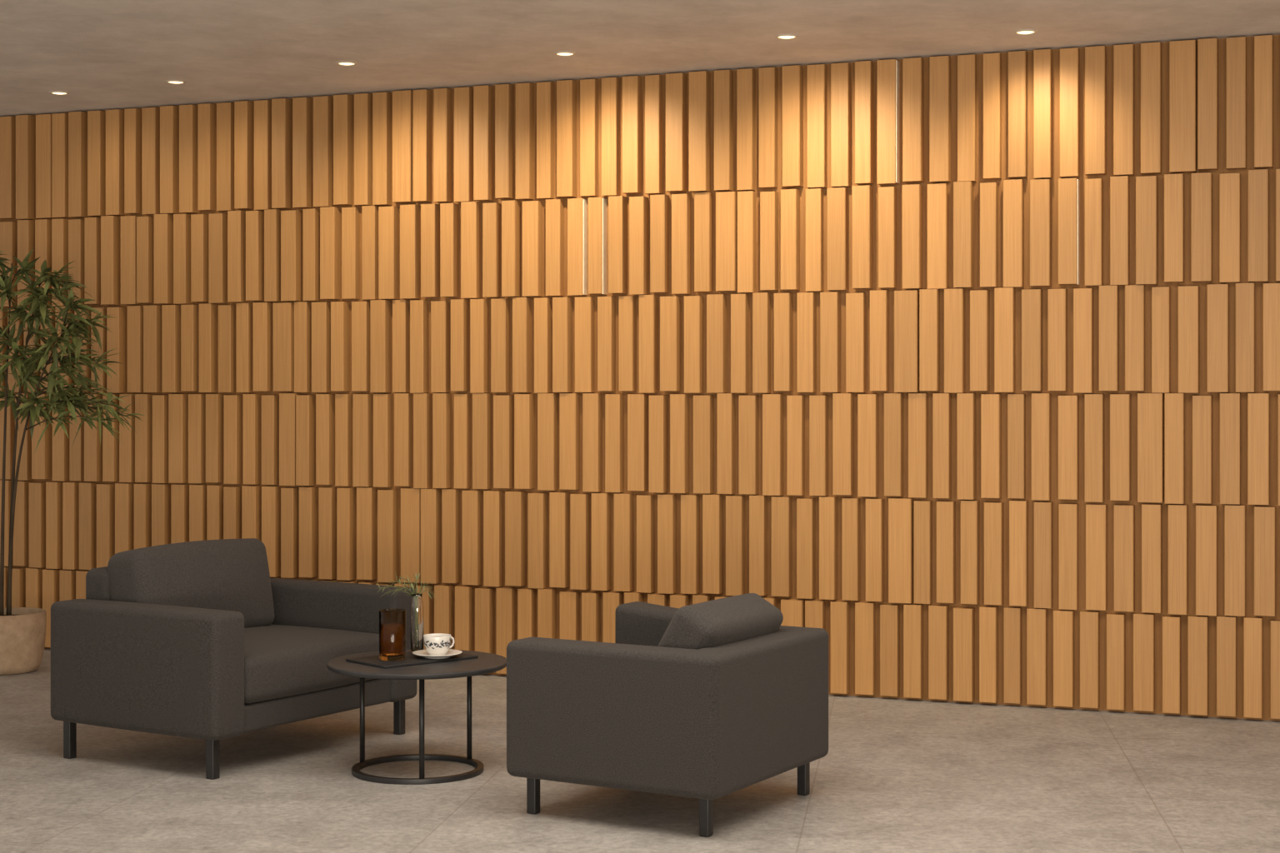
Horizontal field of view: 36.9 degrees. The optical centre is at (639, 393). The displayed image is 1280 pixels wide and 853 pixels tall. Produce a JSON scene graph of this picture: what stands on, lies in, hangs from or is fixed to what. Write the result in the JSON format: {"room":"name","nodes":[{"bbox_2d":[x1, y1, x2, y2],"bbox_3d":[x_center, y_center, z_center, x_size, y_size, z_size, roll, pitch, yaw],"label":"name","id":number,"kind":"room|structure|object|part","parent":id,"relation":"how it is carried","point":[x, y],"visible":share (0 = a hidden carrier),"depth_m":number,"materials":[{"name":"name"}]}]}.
{"room":"lobby","nodes":[
{"label":"lobby","id":0,"kind":"room"},
{"bbox_2d":[0,35,1279,720],"bbox_3d":[-0.256,-0.068,9.632,13.800,3.015,0.182,0,0,21],"label":"wall","id":1,"kind":"structure","parent":0,"point":[965,369],"depth_m":9.31,"materials":[{"name":"brown wood"}]},
{"bbox_2d":[0,648,1279,852],"bbox_3d":[-0.500,1.490,6.000,15.000,0.100,15.000,0,0,0],"label":"floor","id":2,"kind":"structure","parent":0,"point":[895,775],"depth_m":6.98,"materials":[{"name":"stone"}]},
{"bbox_2d":[0,248,145,675],"bbox_3d":[-3.167,0.326,9.933,1.196,2.228,0.519,0,0,0],"label":"potted tree","id":3,"kind":"object","parent":2,"relation":"on","point":[22,630],"visible":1,"depth_m":9.91,"materials":[{"name":"green plant"}]},
{"bbox_3d":[-3.307,0.245,9.940,0.210,1.850,0.222,0,0,0],"label":"stem","id":4,"kind":"part","parent":3,"relation":"part of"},
{"bbox_3d":[-3.290,1.286,9.930,0.410,0.308,0.410,0,0,0],"label":"planter","id":5,"kind":"part","parent":3,"relation":"part of","materials":[{"name":"stone"}]},
{"bbox_3d":[-3.162,0.275,9.921,0.314,1.790,0.229,0,0,33],"label":"stem","id":6,"kind":"part","parent":3,"relation":"part of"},
{"bbox_3d":[-2.971,0.354,9.920,0.609,1.631,0.222,0,0,0],"label":"stem","id":7,"kind":"part","parent":3,"relation":"part of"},
{"bbox_2d":[50,538,417,779],"bbox_3d":[-1.630,1.025,7.827,0.913,0.830,1.220,0,0,32],"label":"armchair","id":8,"kind":"object","parent":2,"relation":"on","point":[197,639],"visible":0.97,"depth_m":7.49,"materials":[{"name":"grey fabric"}]},
{"bbox_3d":[-2.250,1.362,7.564,0.038,0.156,0.038,0,0,32],"label":"leg","id":9,"kind":"part","parent":8,"relation":"part of","materials":[{"name":"black metal"}]},
{"bbox_3d":[-1.950,0.993,8.025,0.158,0.595,0.866,0,0,32],"label":"backrest","id":10,"kind":"part","parent":8,"relation":"part of","materials":[{"name":"grey fabric"}]},
{"bbox_3d":[-1.907,1.056,7.386,0.906,0.480,0.180,0,0,32],"label":"armrest","id":11,"kind":"part","parent":8,"relation":"part of","materials":[{"name":"grey fabric"}]},
{"bbox_2d":[107,538,274,628],"bbox_3d":[-1.840,0.818,7.902,0.299,0.416,0.768,0,0,32],"label":"cushion","id":12,"kind":"object","parent":8,"relation":"on","point":[233,575],"depth_m":7.78,"materials":[{"name":"grey fabric"}]},
{"bbox_3d":[-1.595,1.362,7.158,0.038,0.156,0.038,0,0,32],"label":"leg","id":13,"kind":"part","parent":8,"relation":"part of","materials":[{"name":"black metal"}]},
{"bbox_2d":[244,625,379,703],"bbox_3d":[-1.574,1.089,7.792,0.782,0.238,0.862,0,0,32],"label":"seat cushion","id":14,"kind":"object","parent":8,"relation":"on","point":[283,663],"depth_m":7.57,"materials":[{"name":"grey fabric"}]},
{"bbox_3d":[-1.629,1.236,7.826,0.848,0.103,0.910,0,0,32],"label":"seat","id":15,"kind":"part","parent":8,"relation":"part of","materials":[{"name":"grey fabric"}]},
{"bbox_3d":[-1.359,1.056,8.270,0.906,0.480,0.180,0,0,32],"label":"armrest","id":16,"kind":"part","parent":8,"relation":"part of","materials":[{"name":"grey fabric"}]},
{"bbox_3d":[-1.016,1.362,8.093,0.038,0.156,0.038,0,0,32],"label":"leg","id":17,"kind":"part","parent":8,"relation":"part of","materials":[{"name":"black metal"}]},
{"bbox_2d":[326,649,506,784],"bbox_3d":[-0.845,1.230,7.295,0.686,0.420,0.686,0,0,0],"label":"side table","id":18,"kind":"object","parent":2,"relation":"on","point":[486,663],"visible":0.94,"depth_m":7.15,"materials":[{"name":"black metal"}]},
{"bbox_3d":[-1.069,1.234,7.376,0.020,0.388,0.020,0,0,0],"label":"leg","id":19,"kind":"part","parent":18,"relation":"part of","materials":[{"name":"black metal"}]},
{"bbox_2d":[345,651,478,669],"bbox_3d":[-0.871,1.015,7.332,0.430,0.010,0.265,0,0,-41],"label":"placemat","id":20,"kind":"object","parent":18,"relation":"on","point":[411,659],"visible":0.7,"depth_m":7.25,"materials":[{"name":"leather"}]},
{"bbox_2d":[378,609,405,660],"bbox_3d":[-0.939,0.916,7.270,0.103,0.187,0.103,0,0,0],"label":"tumbler","id":21,"kind":"object","parent":20,"relation":"on","point":[392,622],"visible":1,"depth_m":7.23,"materials":[{"name":"brown glass"}]},
{"bbox_2d":[410,593,424,652],"bbox_3d":[-0.872,0.902,7.500,0.052,0.235,0.052,0,0,0],"label":"bud vase","id":22,"kind":"object","parent":20,"relation":"on","point":[417,604],"visible":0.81,"depth_m":7.48,"materials":[{"name":"clear glass"}]},
{"bbox_2d":[376,571,434,600],"bbox_3d":[-0.914,0.853,7.492,0.252,0.306,0.117,0,0,0],"label":"herb sprig","id":23,"kind":"object","parent":22,"relation":"in","point":[399,581],"visible":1,"depth_m":7.50,"materials":[{"name":"green plant"}]},
{"bbox_2d":[412,649,462,659],"bbox_3d":[-0.775,1.000,7.330,0.190,0.020,0.190,0,0,0],"label":"saucer","id":24,"kind":"object","parent":20,"relation":"on","point":[451,652],"visible":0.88,"depth_m":7.32,"materials":[{"name":"white ceramic"}]},
{"bbox_2d":[423,633,454,655],"bbox_3d":[-0.770,0.964,7.330,0.115,0.076,0.106,0,0,0],"label":"coffee cup","id":25,"kind":"object","parent":24,"relation":"on","point":[436,644],"visible":0.99,"depth_m":7.29,"materials":[{"name":"white ceramic"}]},
{"bbox_2d":[423,640,450,649],"bbox_3d":[-0.775,0.954,7.330,0.105,0.042,0.105,0,0,0],"label":"print","id":26,"kind":"object","parent":25,"relation":"attached to","point":[429,644],"depth_m":7.29,"materials":[{"name":"black paint"}]},
{"bbox_3d":[-0.726,0.957,7.364,0.030,0.046,0.011,0,0,-35],"label":"handle","id":27,"kind":"part","parent":25,"relation":"part of","materials":[{"name":"white ceramic"}]},
{"bbox_3d":[-0.804,1.234,7.061,0.020,0.388,0.020,0,0,0],"label":"leg","id":28,"kind":"part","parent":18,"relation":"part of","materials":[{"name":"black metal"}]},
{"bbox_3d":[-0.663,1.234,7.448,0.020,0.388,0.020,0,0,0],"label":"leg","id":29,"kind":"part","parent":18,"relation":"part of","materials":[{"name":"black metal"}]},
{"bbox_2d":[506,593,828,837],"bbox_3d":[0.108,1.076,6.722,0.827,0.727,0.890,0,0,30],"label":"armchair","id":30,"kind":"object","parent":2,"relation":"on","point":[707,702],"visible":1,"depth_m":6.39,"materials":[{"name":"grey fabric"}]},
{"bbox_3d":[-0.365,1.372,6.569,0.036,0.136,0.036,0,0,30],"label":"leg","id":31,"kind":"part","parent":30,"relation":"part of","materials":[{"name":"black metal"}]},
{"bbox_3d":[-0.162,1.077,6.460,0.610,0.465,0.165,0,0,30],"label":"armrest","id":32,"kind":"part","parent":30,"relation":"part of","materials":[{"name":"grey fabric"}]},
{"bbox_3d":[0.202,1.050,7.087,0.610,0.520,0.165,0,0,30],"label":"armrest","id":33,"kind":"part","parent":30,"relation":"part of","materials":[{"name":"grey fabric"}]},
{"bbox_3d":[0.215,1.372,6.232,0.036,0.136,0.036,0,0,30],"label":"leg","id":34,"kind":"part","parent":30,"relation":"part of","materials":[{"name":"black metal"}]},
{"bbox_2d":[657,593,783,649],"bbox_3d":[0.255,0.890,6.651,0.292,0.354,0.574,0,0,30],"label":"cushion","id":35,"kind":"object","parent":30,"relation":"on","point":[717,624],"depth_m":6.47,"materials":[{"name":"grey fabric"}]},
{"bbox_3d":[0.374,1.077,6.568,0.210,0.465,0.890,0,0,30],"label":"backrest","id":36,"kind":"part","parent":30,"relation":"part of","materials":[{"name":"grey fabric"}]},
{"bbox_3d":[0.586,1.372,6.872,0.036,0.136,0.036,0,0,30],"label":"leg","id":37,"kind":"part","parent":30,"relation":"part of","materials":[{"name":"black metal"}]},
{"bbox_2d":[0,0,1279,116],"bbox_3d":[-0.500,-1.625,6.000,15.000,0.100,15.000,0,0,0],"label":"ceiling","id":38,"kind":"structure","parent":0,"point":[107,54],"depth_m":8.43,"materials":[{"name":"paint"}]},
{"bbox_2d":[49,90,69,94],"bbox_3d":[-3.038,-1.571,10.030,0.102,0.009,0.102,0,0,0],"label":"recessed light","id":39,"kind":"object","parent":38,"relation":"in","point":[57,92],"visible":1,"depth_m":10.01,"materials":[{"name":"beige"}]},
{"bbox_2d":[165,80,185,84],"bbox_3d":[-2.344,-1.571,9.678,0.102,0.009,0.102,0,0,0],"label":"recessed light","id":40,"kind":"object","parent":38,"relation":"in","point":[172,82],"visible":1,"depth_m":9.66,"materials":[{"name":"beige"}]},
{"bbox_2d":[335,60,357,65],"bbox_3d":[-1.398,-1.571,9.134,0.102,0.009,0.102,0,0,0],"label":"recessed light","id":41,"kind":"object","parent":38,"relation":"in","point":[341,62],"visible":1,"depth_m":9.12,"materials":[{"name":"beige"}]},
{"bbox_2d":[554,50,575,55],"bbox_3d":[-0.347,-1.571,8.873,0.102,0.009,0.102,0,0,0],"label":"recessed light","id":42,"kind":"object","parent":38,"relation":"in","point":[562,52],"visible":1,"depth_m":8.85,"materials":[{"name":"beige"}]},
{"bbox_2d":[775,34,798,39],"bbox_3d":[0.647,-1.571,8.450,0.102,0.009,0.102,0,0,0],"label":"recessed light","id":43,"kind":"object","parent":38,"relation":"in","point":[780,36],"visible":1,"depth_m":8.43,"materials":[{"name":"beige"}]},
{"bbox_2d":[1014,29,1037,34],"bbox_3d":[1.678,-1.571,8.340,0.102,0.009,0.102,0,0,0],"label":"recessed light","id":44,"kind":"object","parent":38,"relation":"in","point":[1022,32],"visible":1,"depth_m":8.32,"materials":[{"name":"beige"}]}
]}

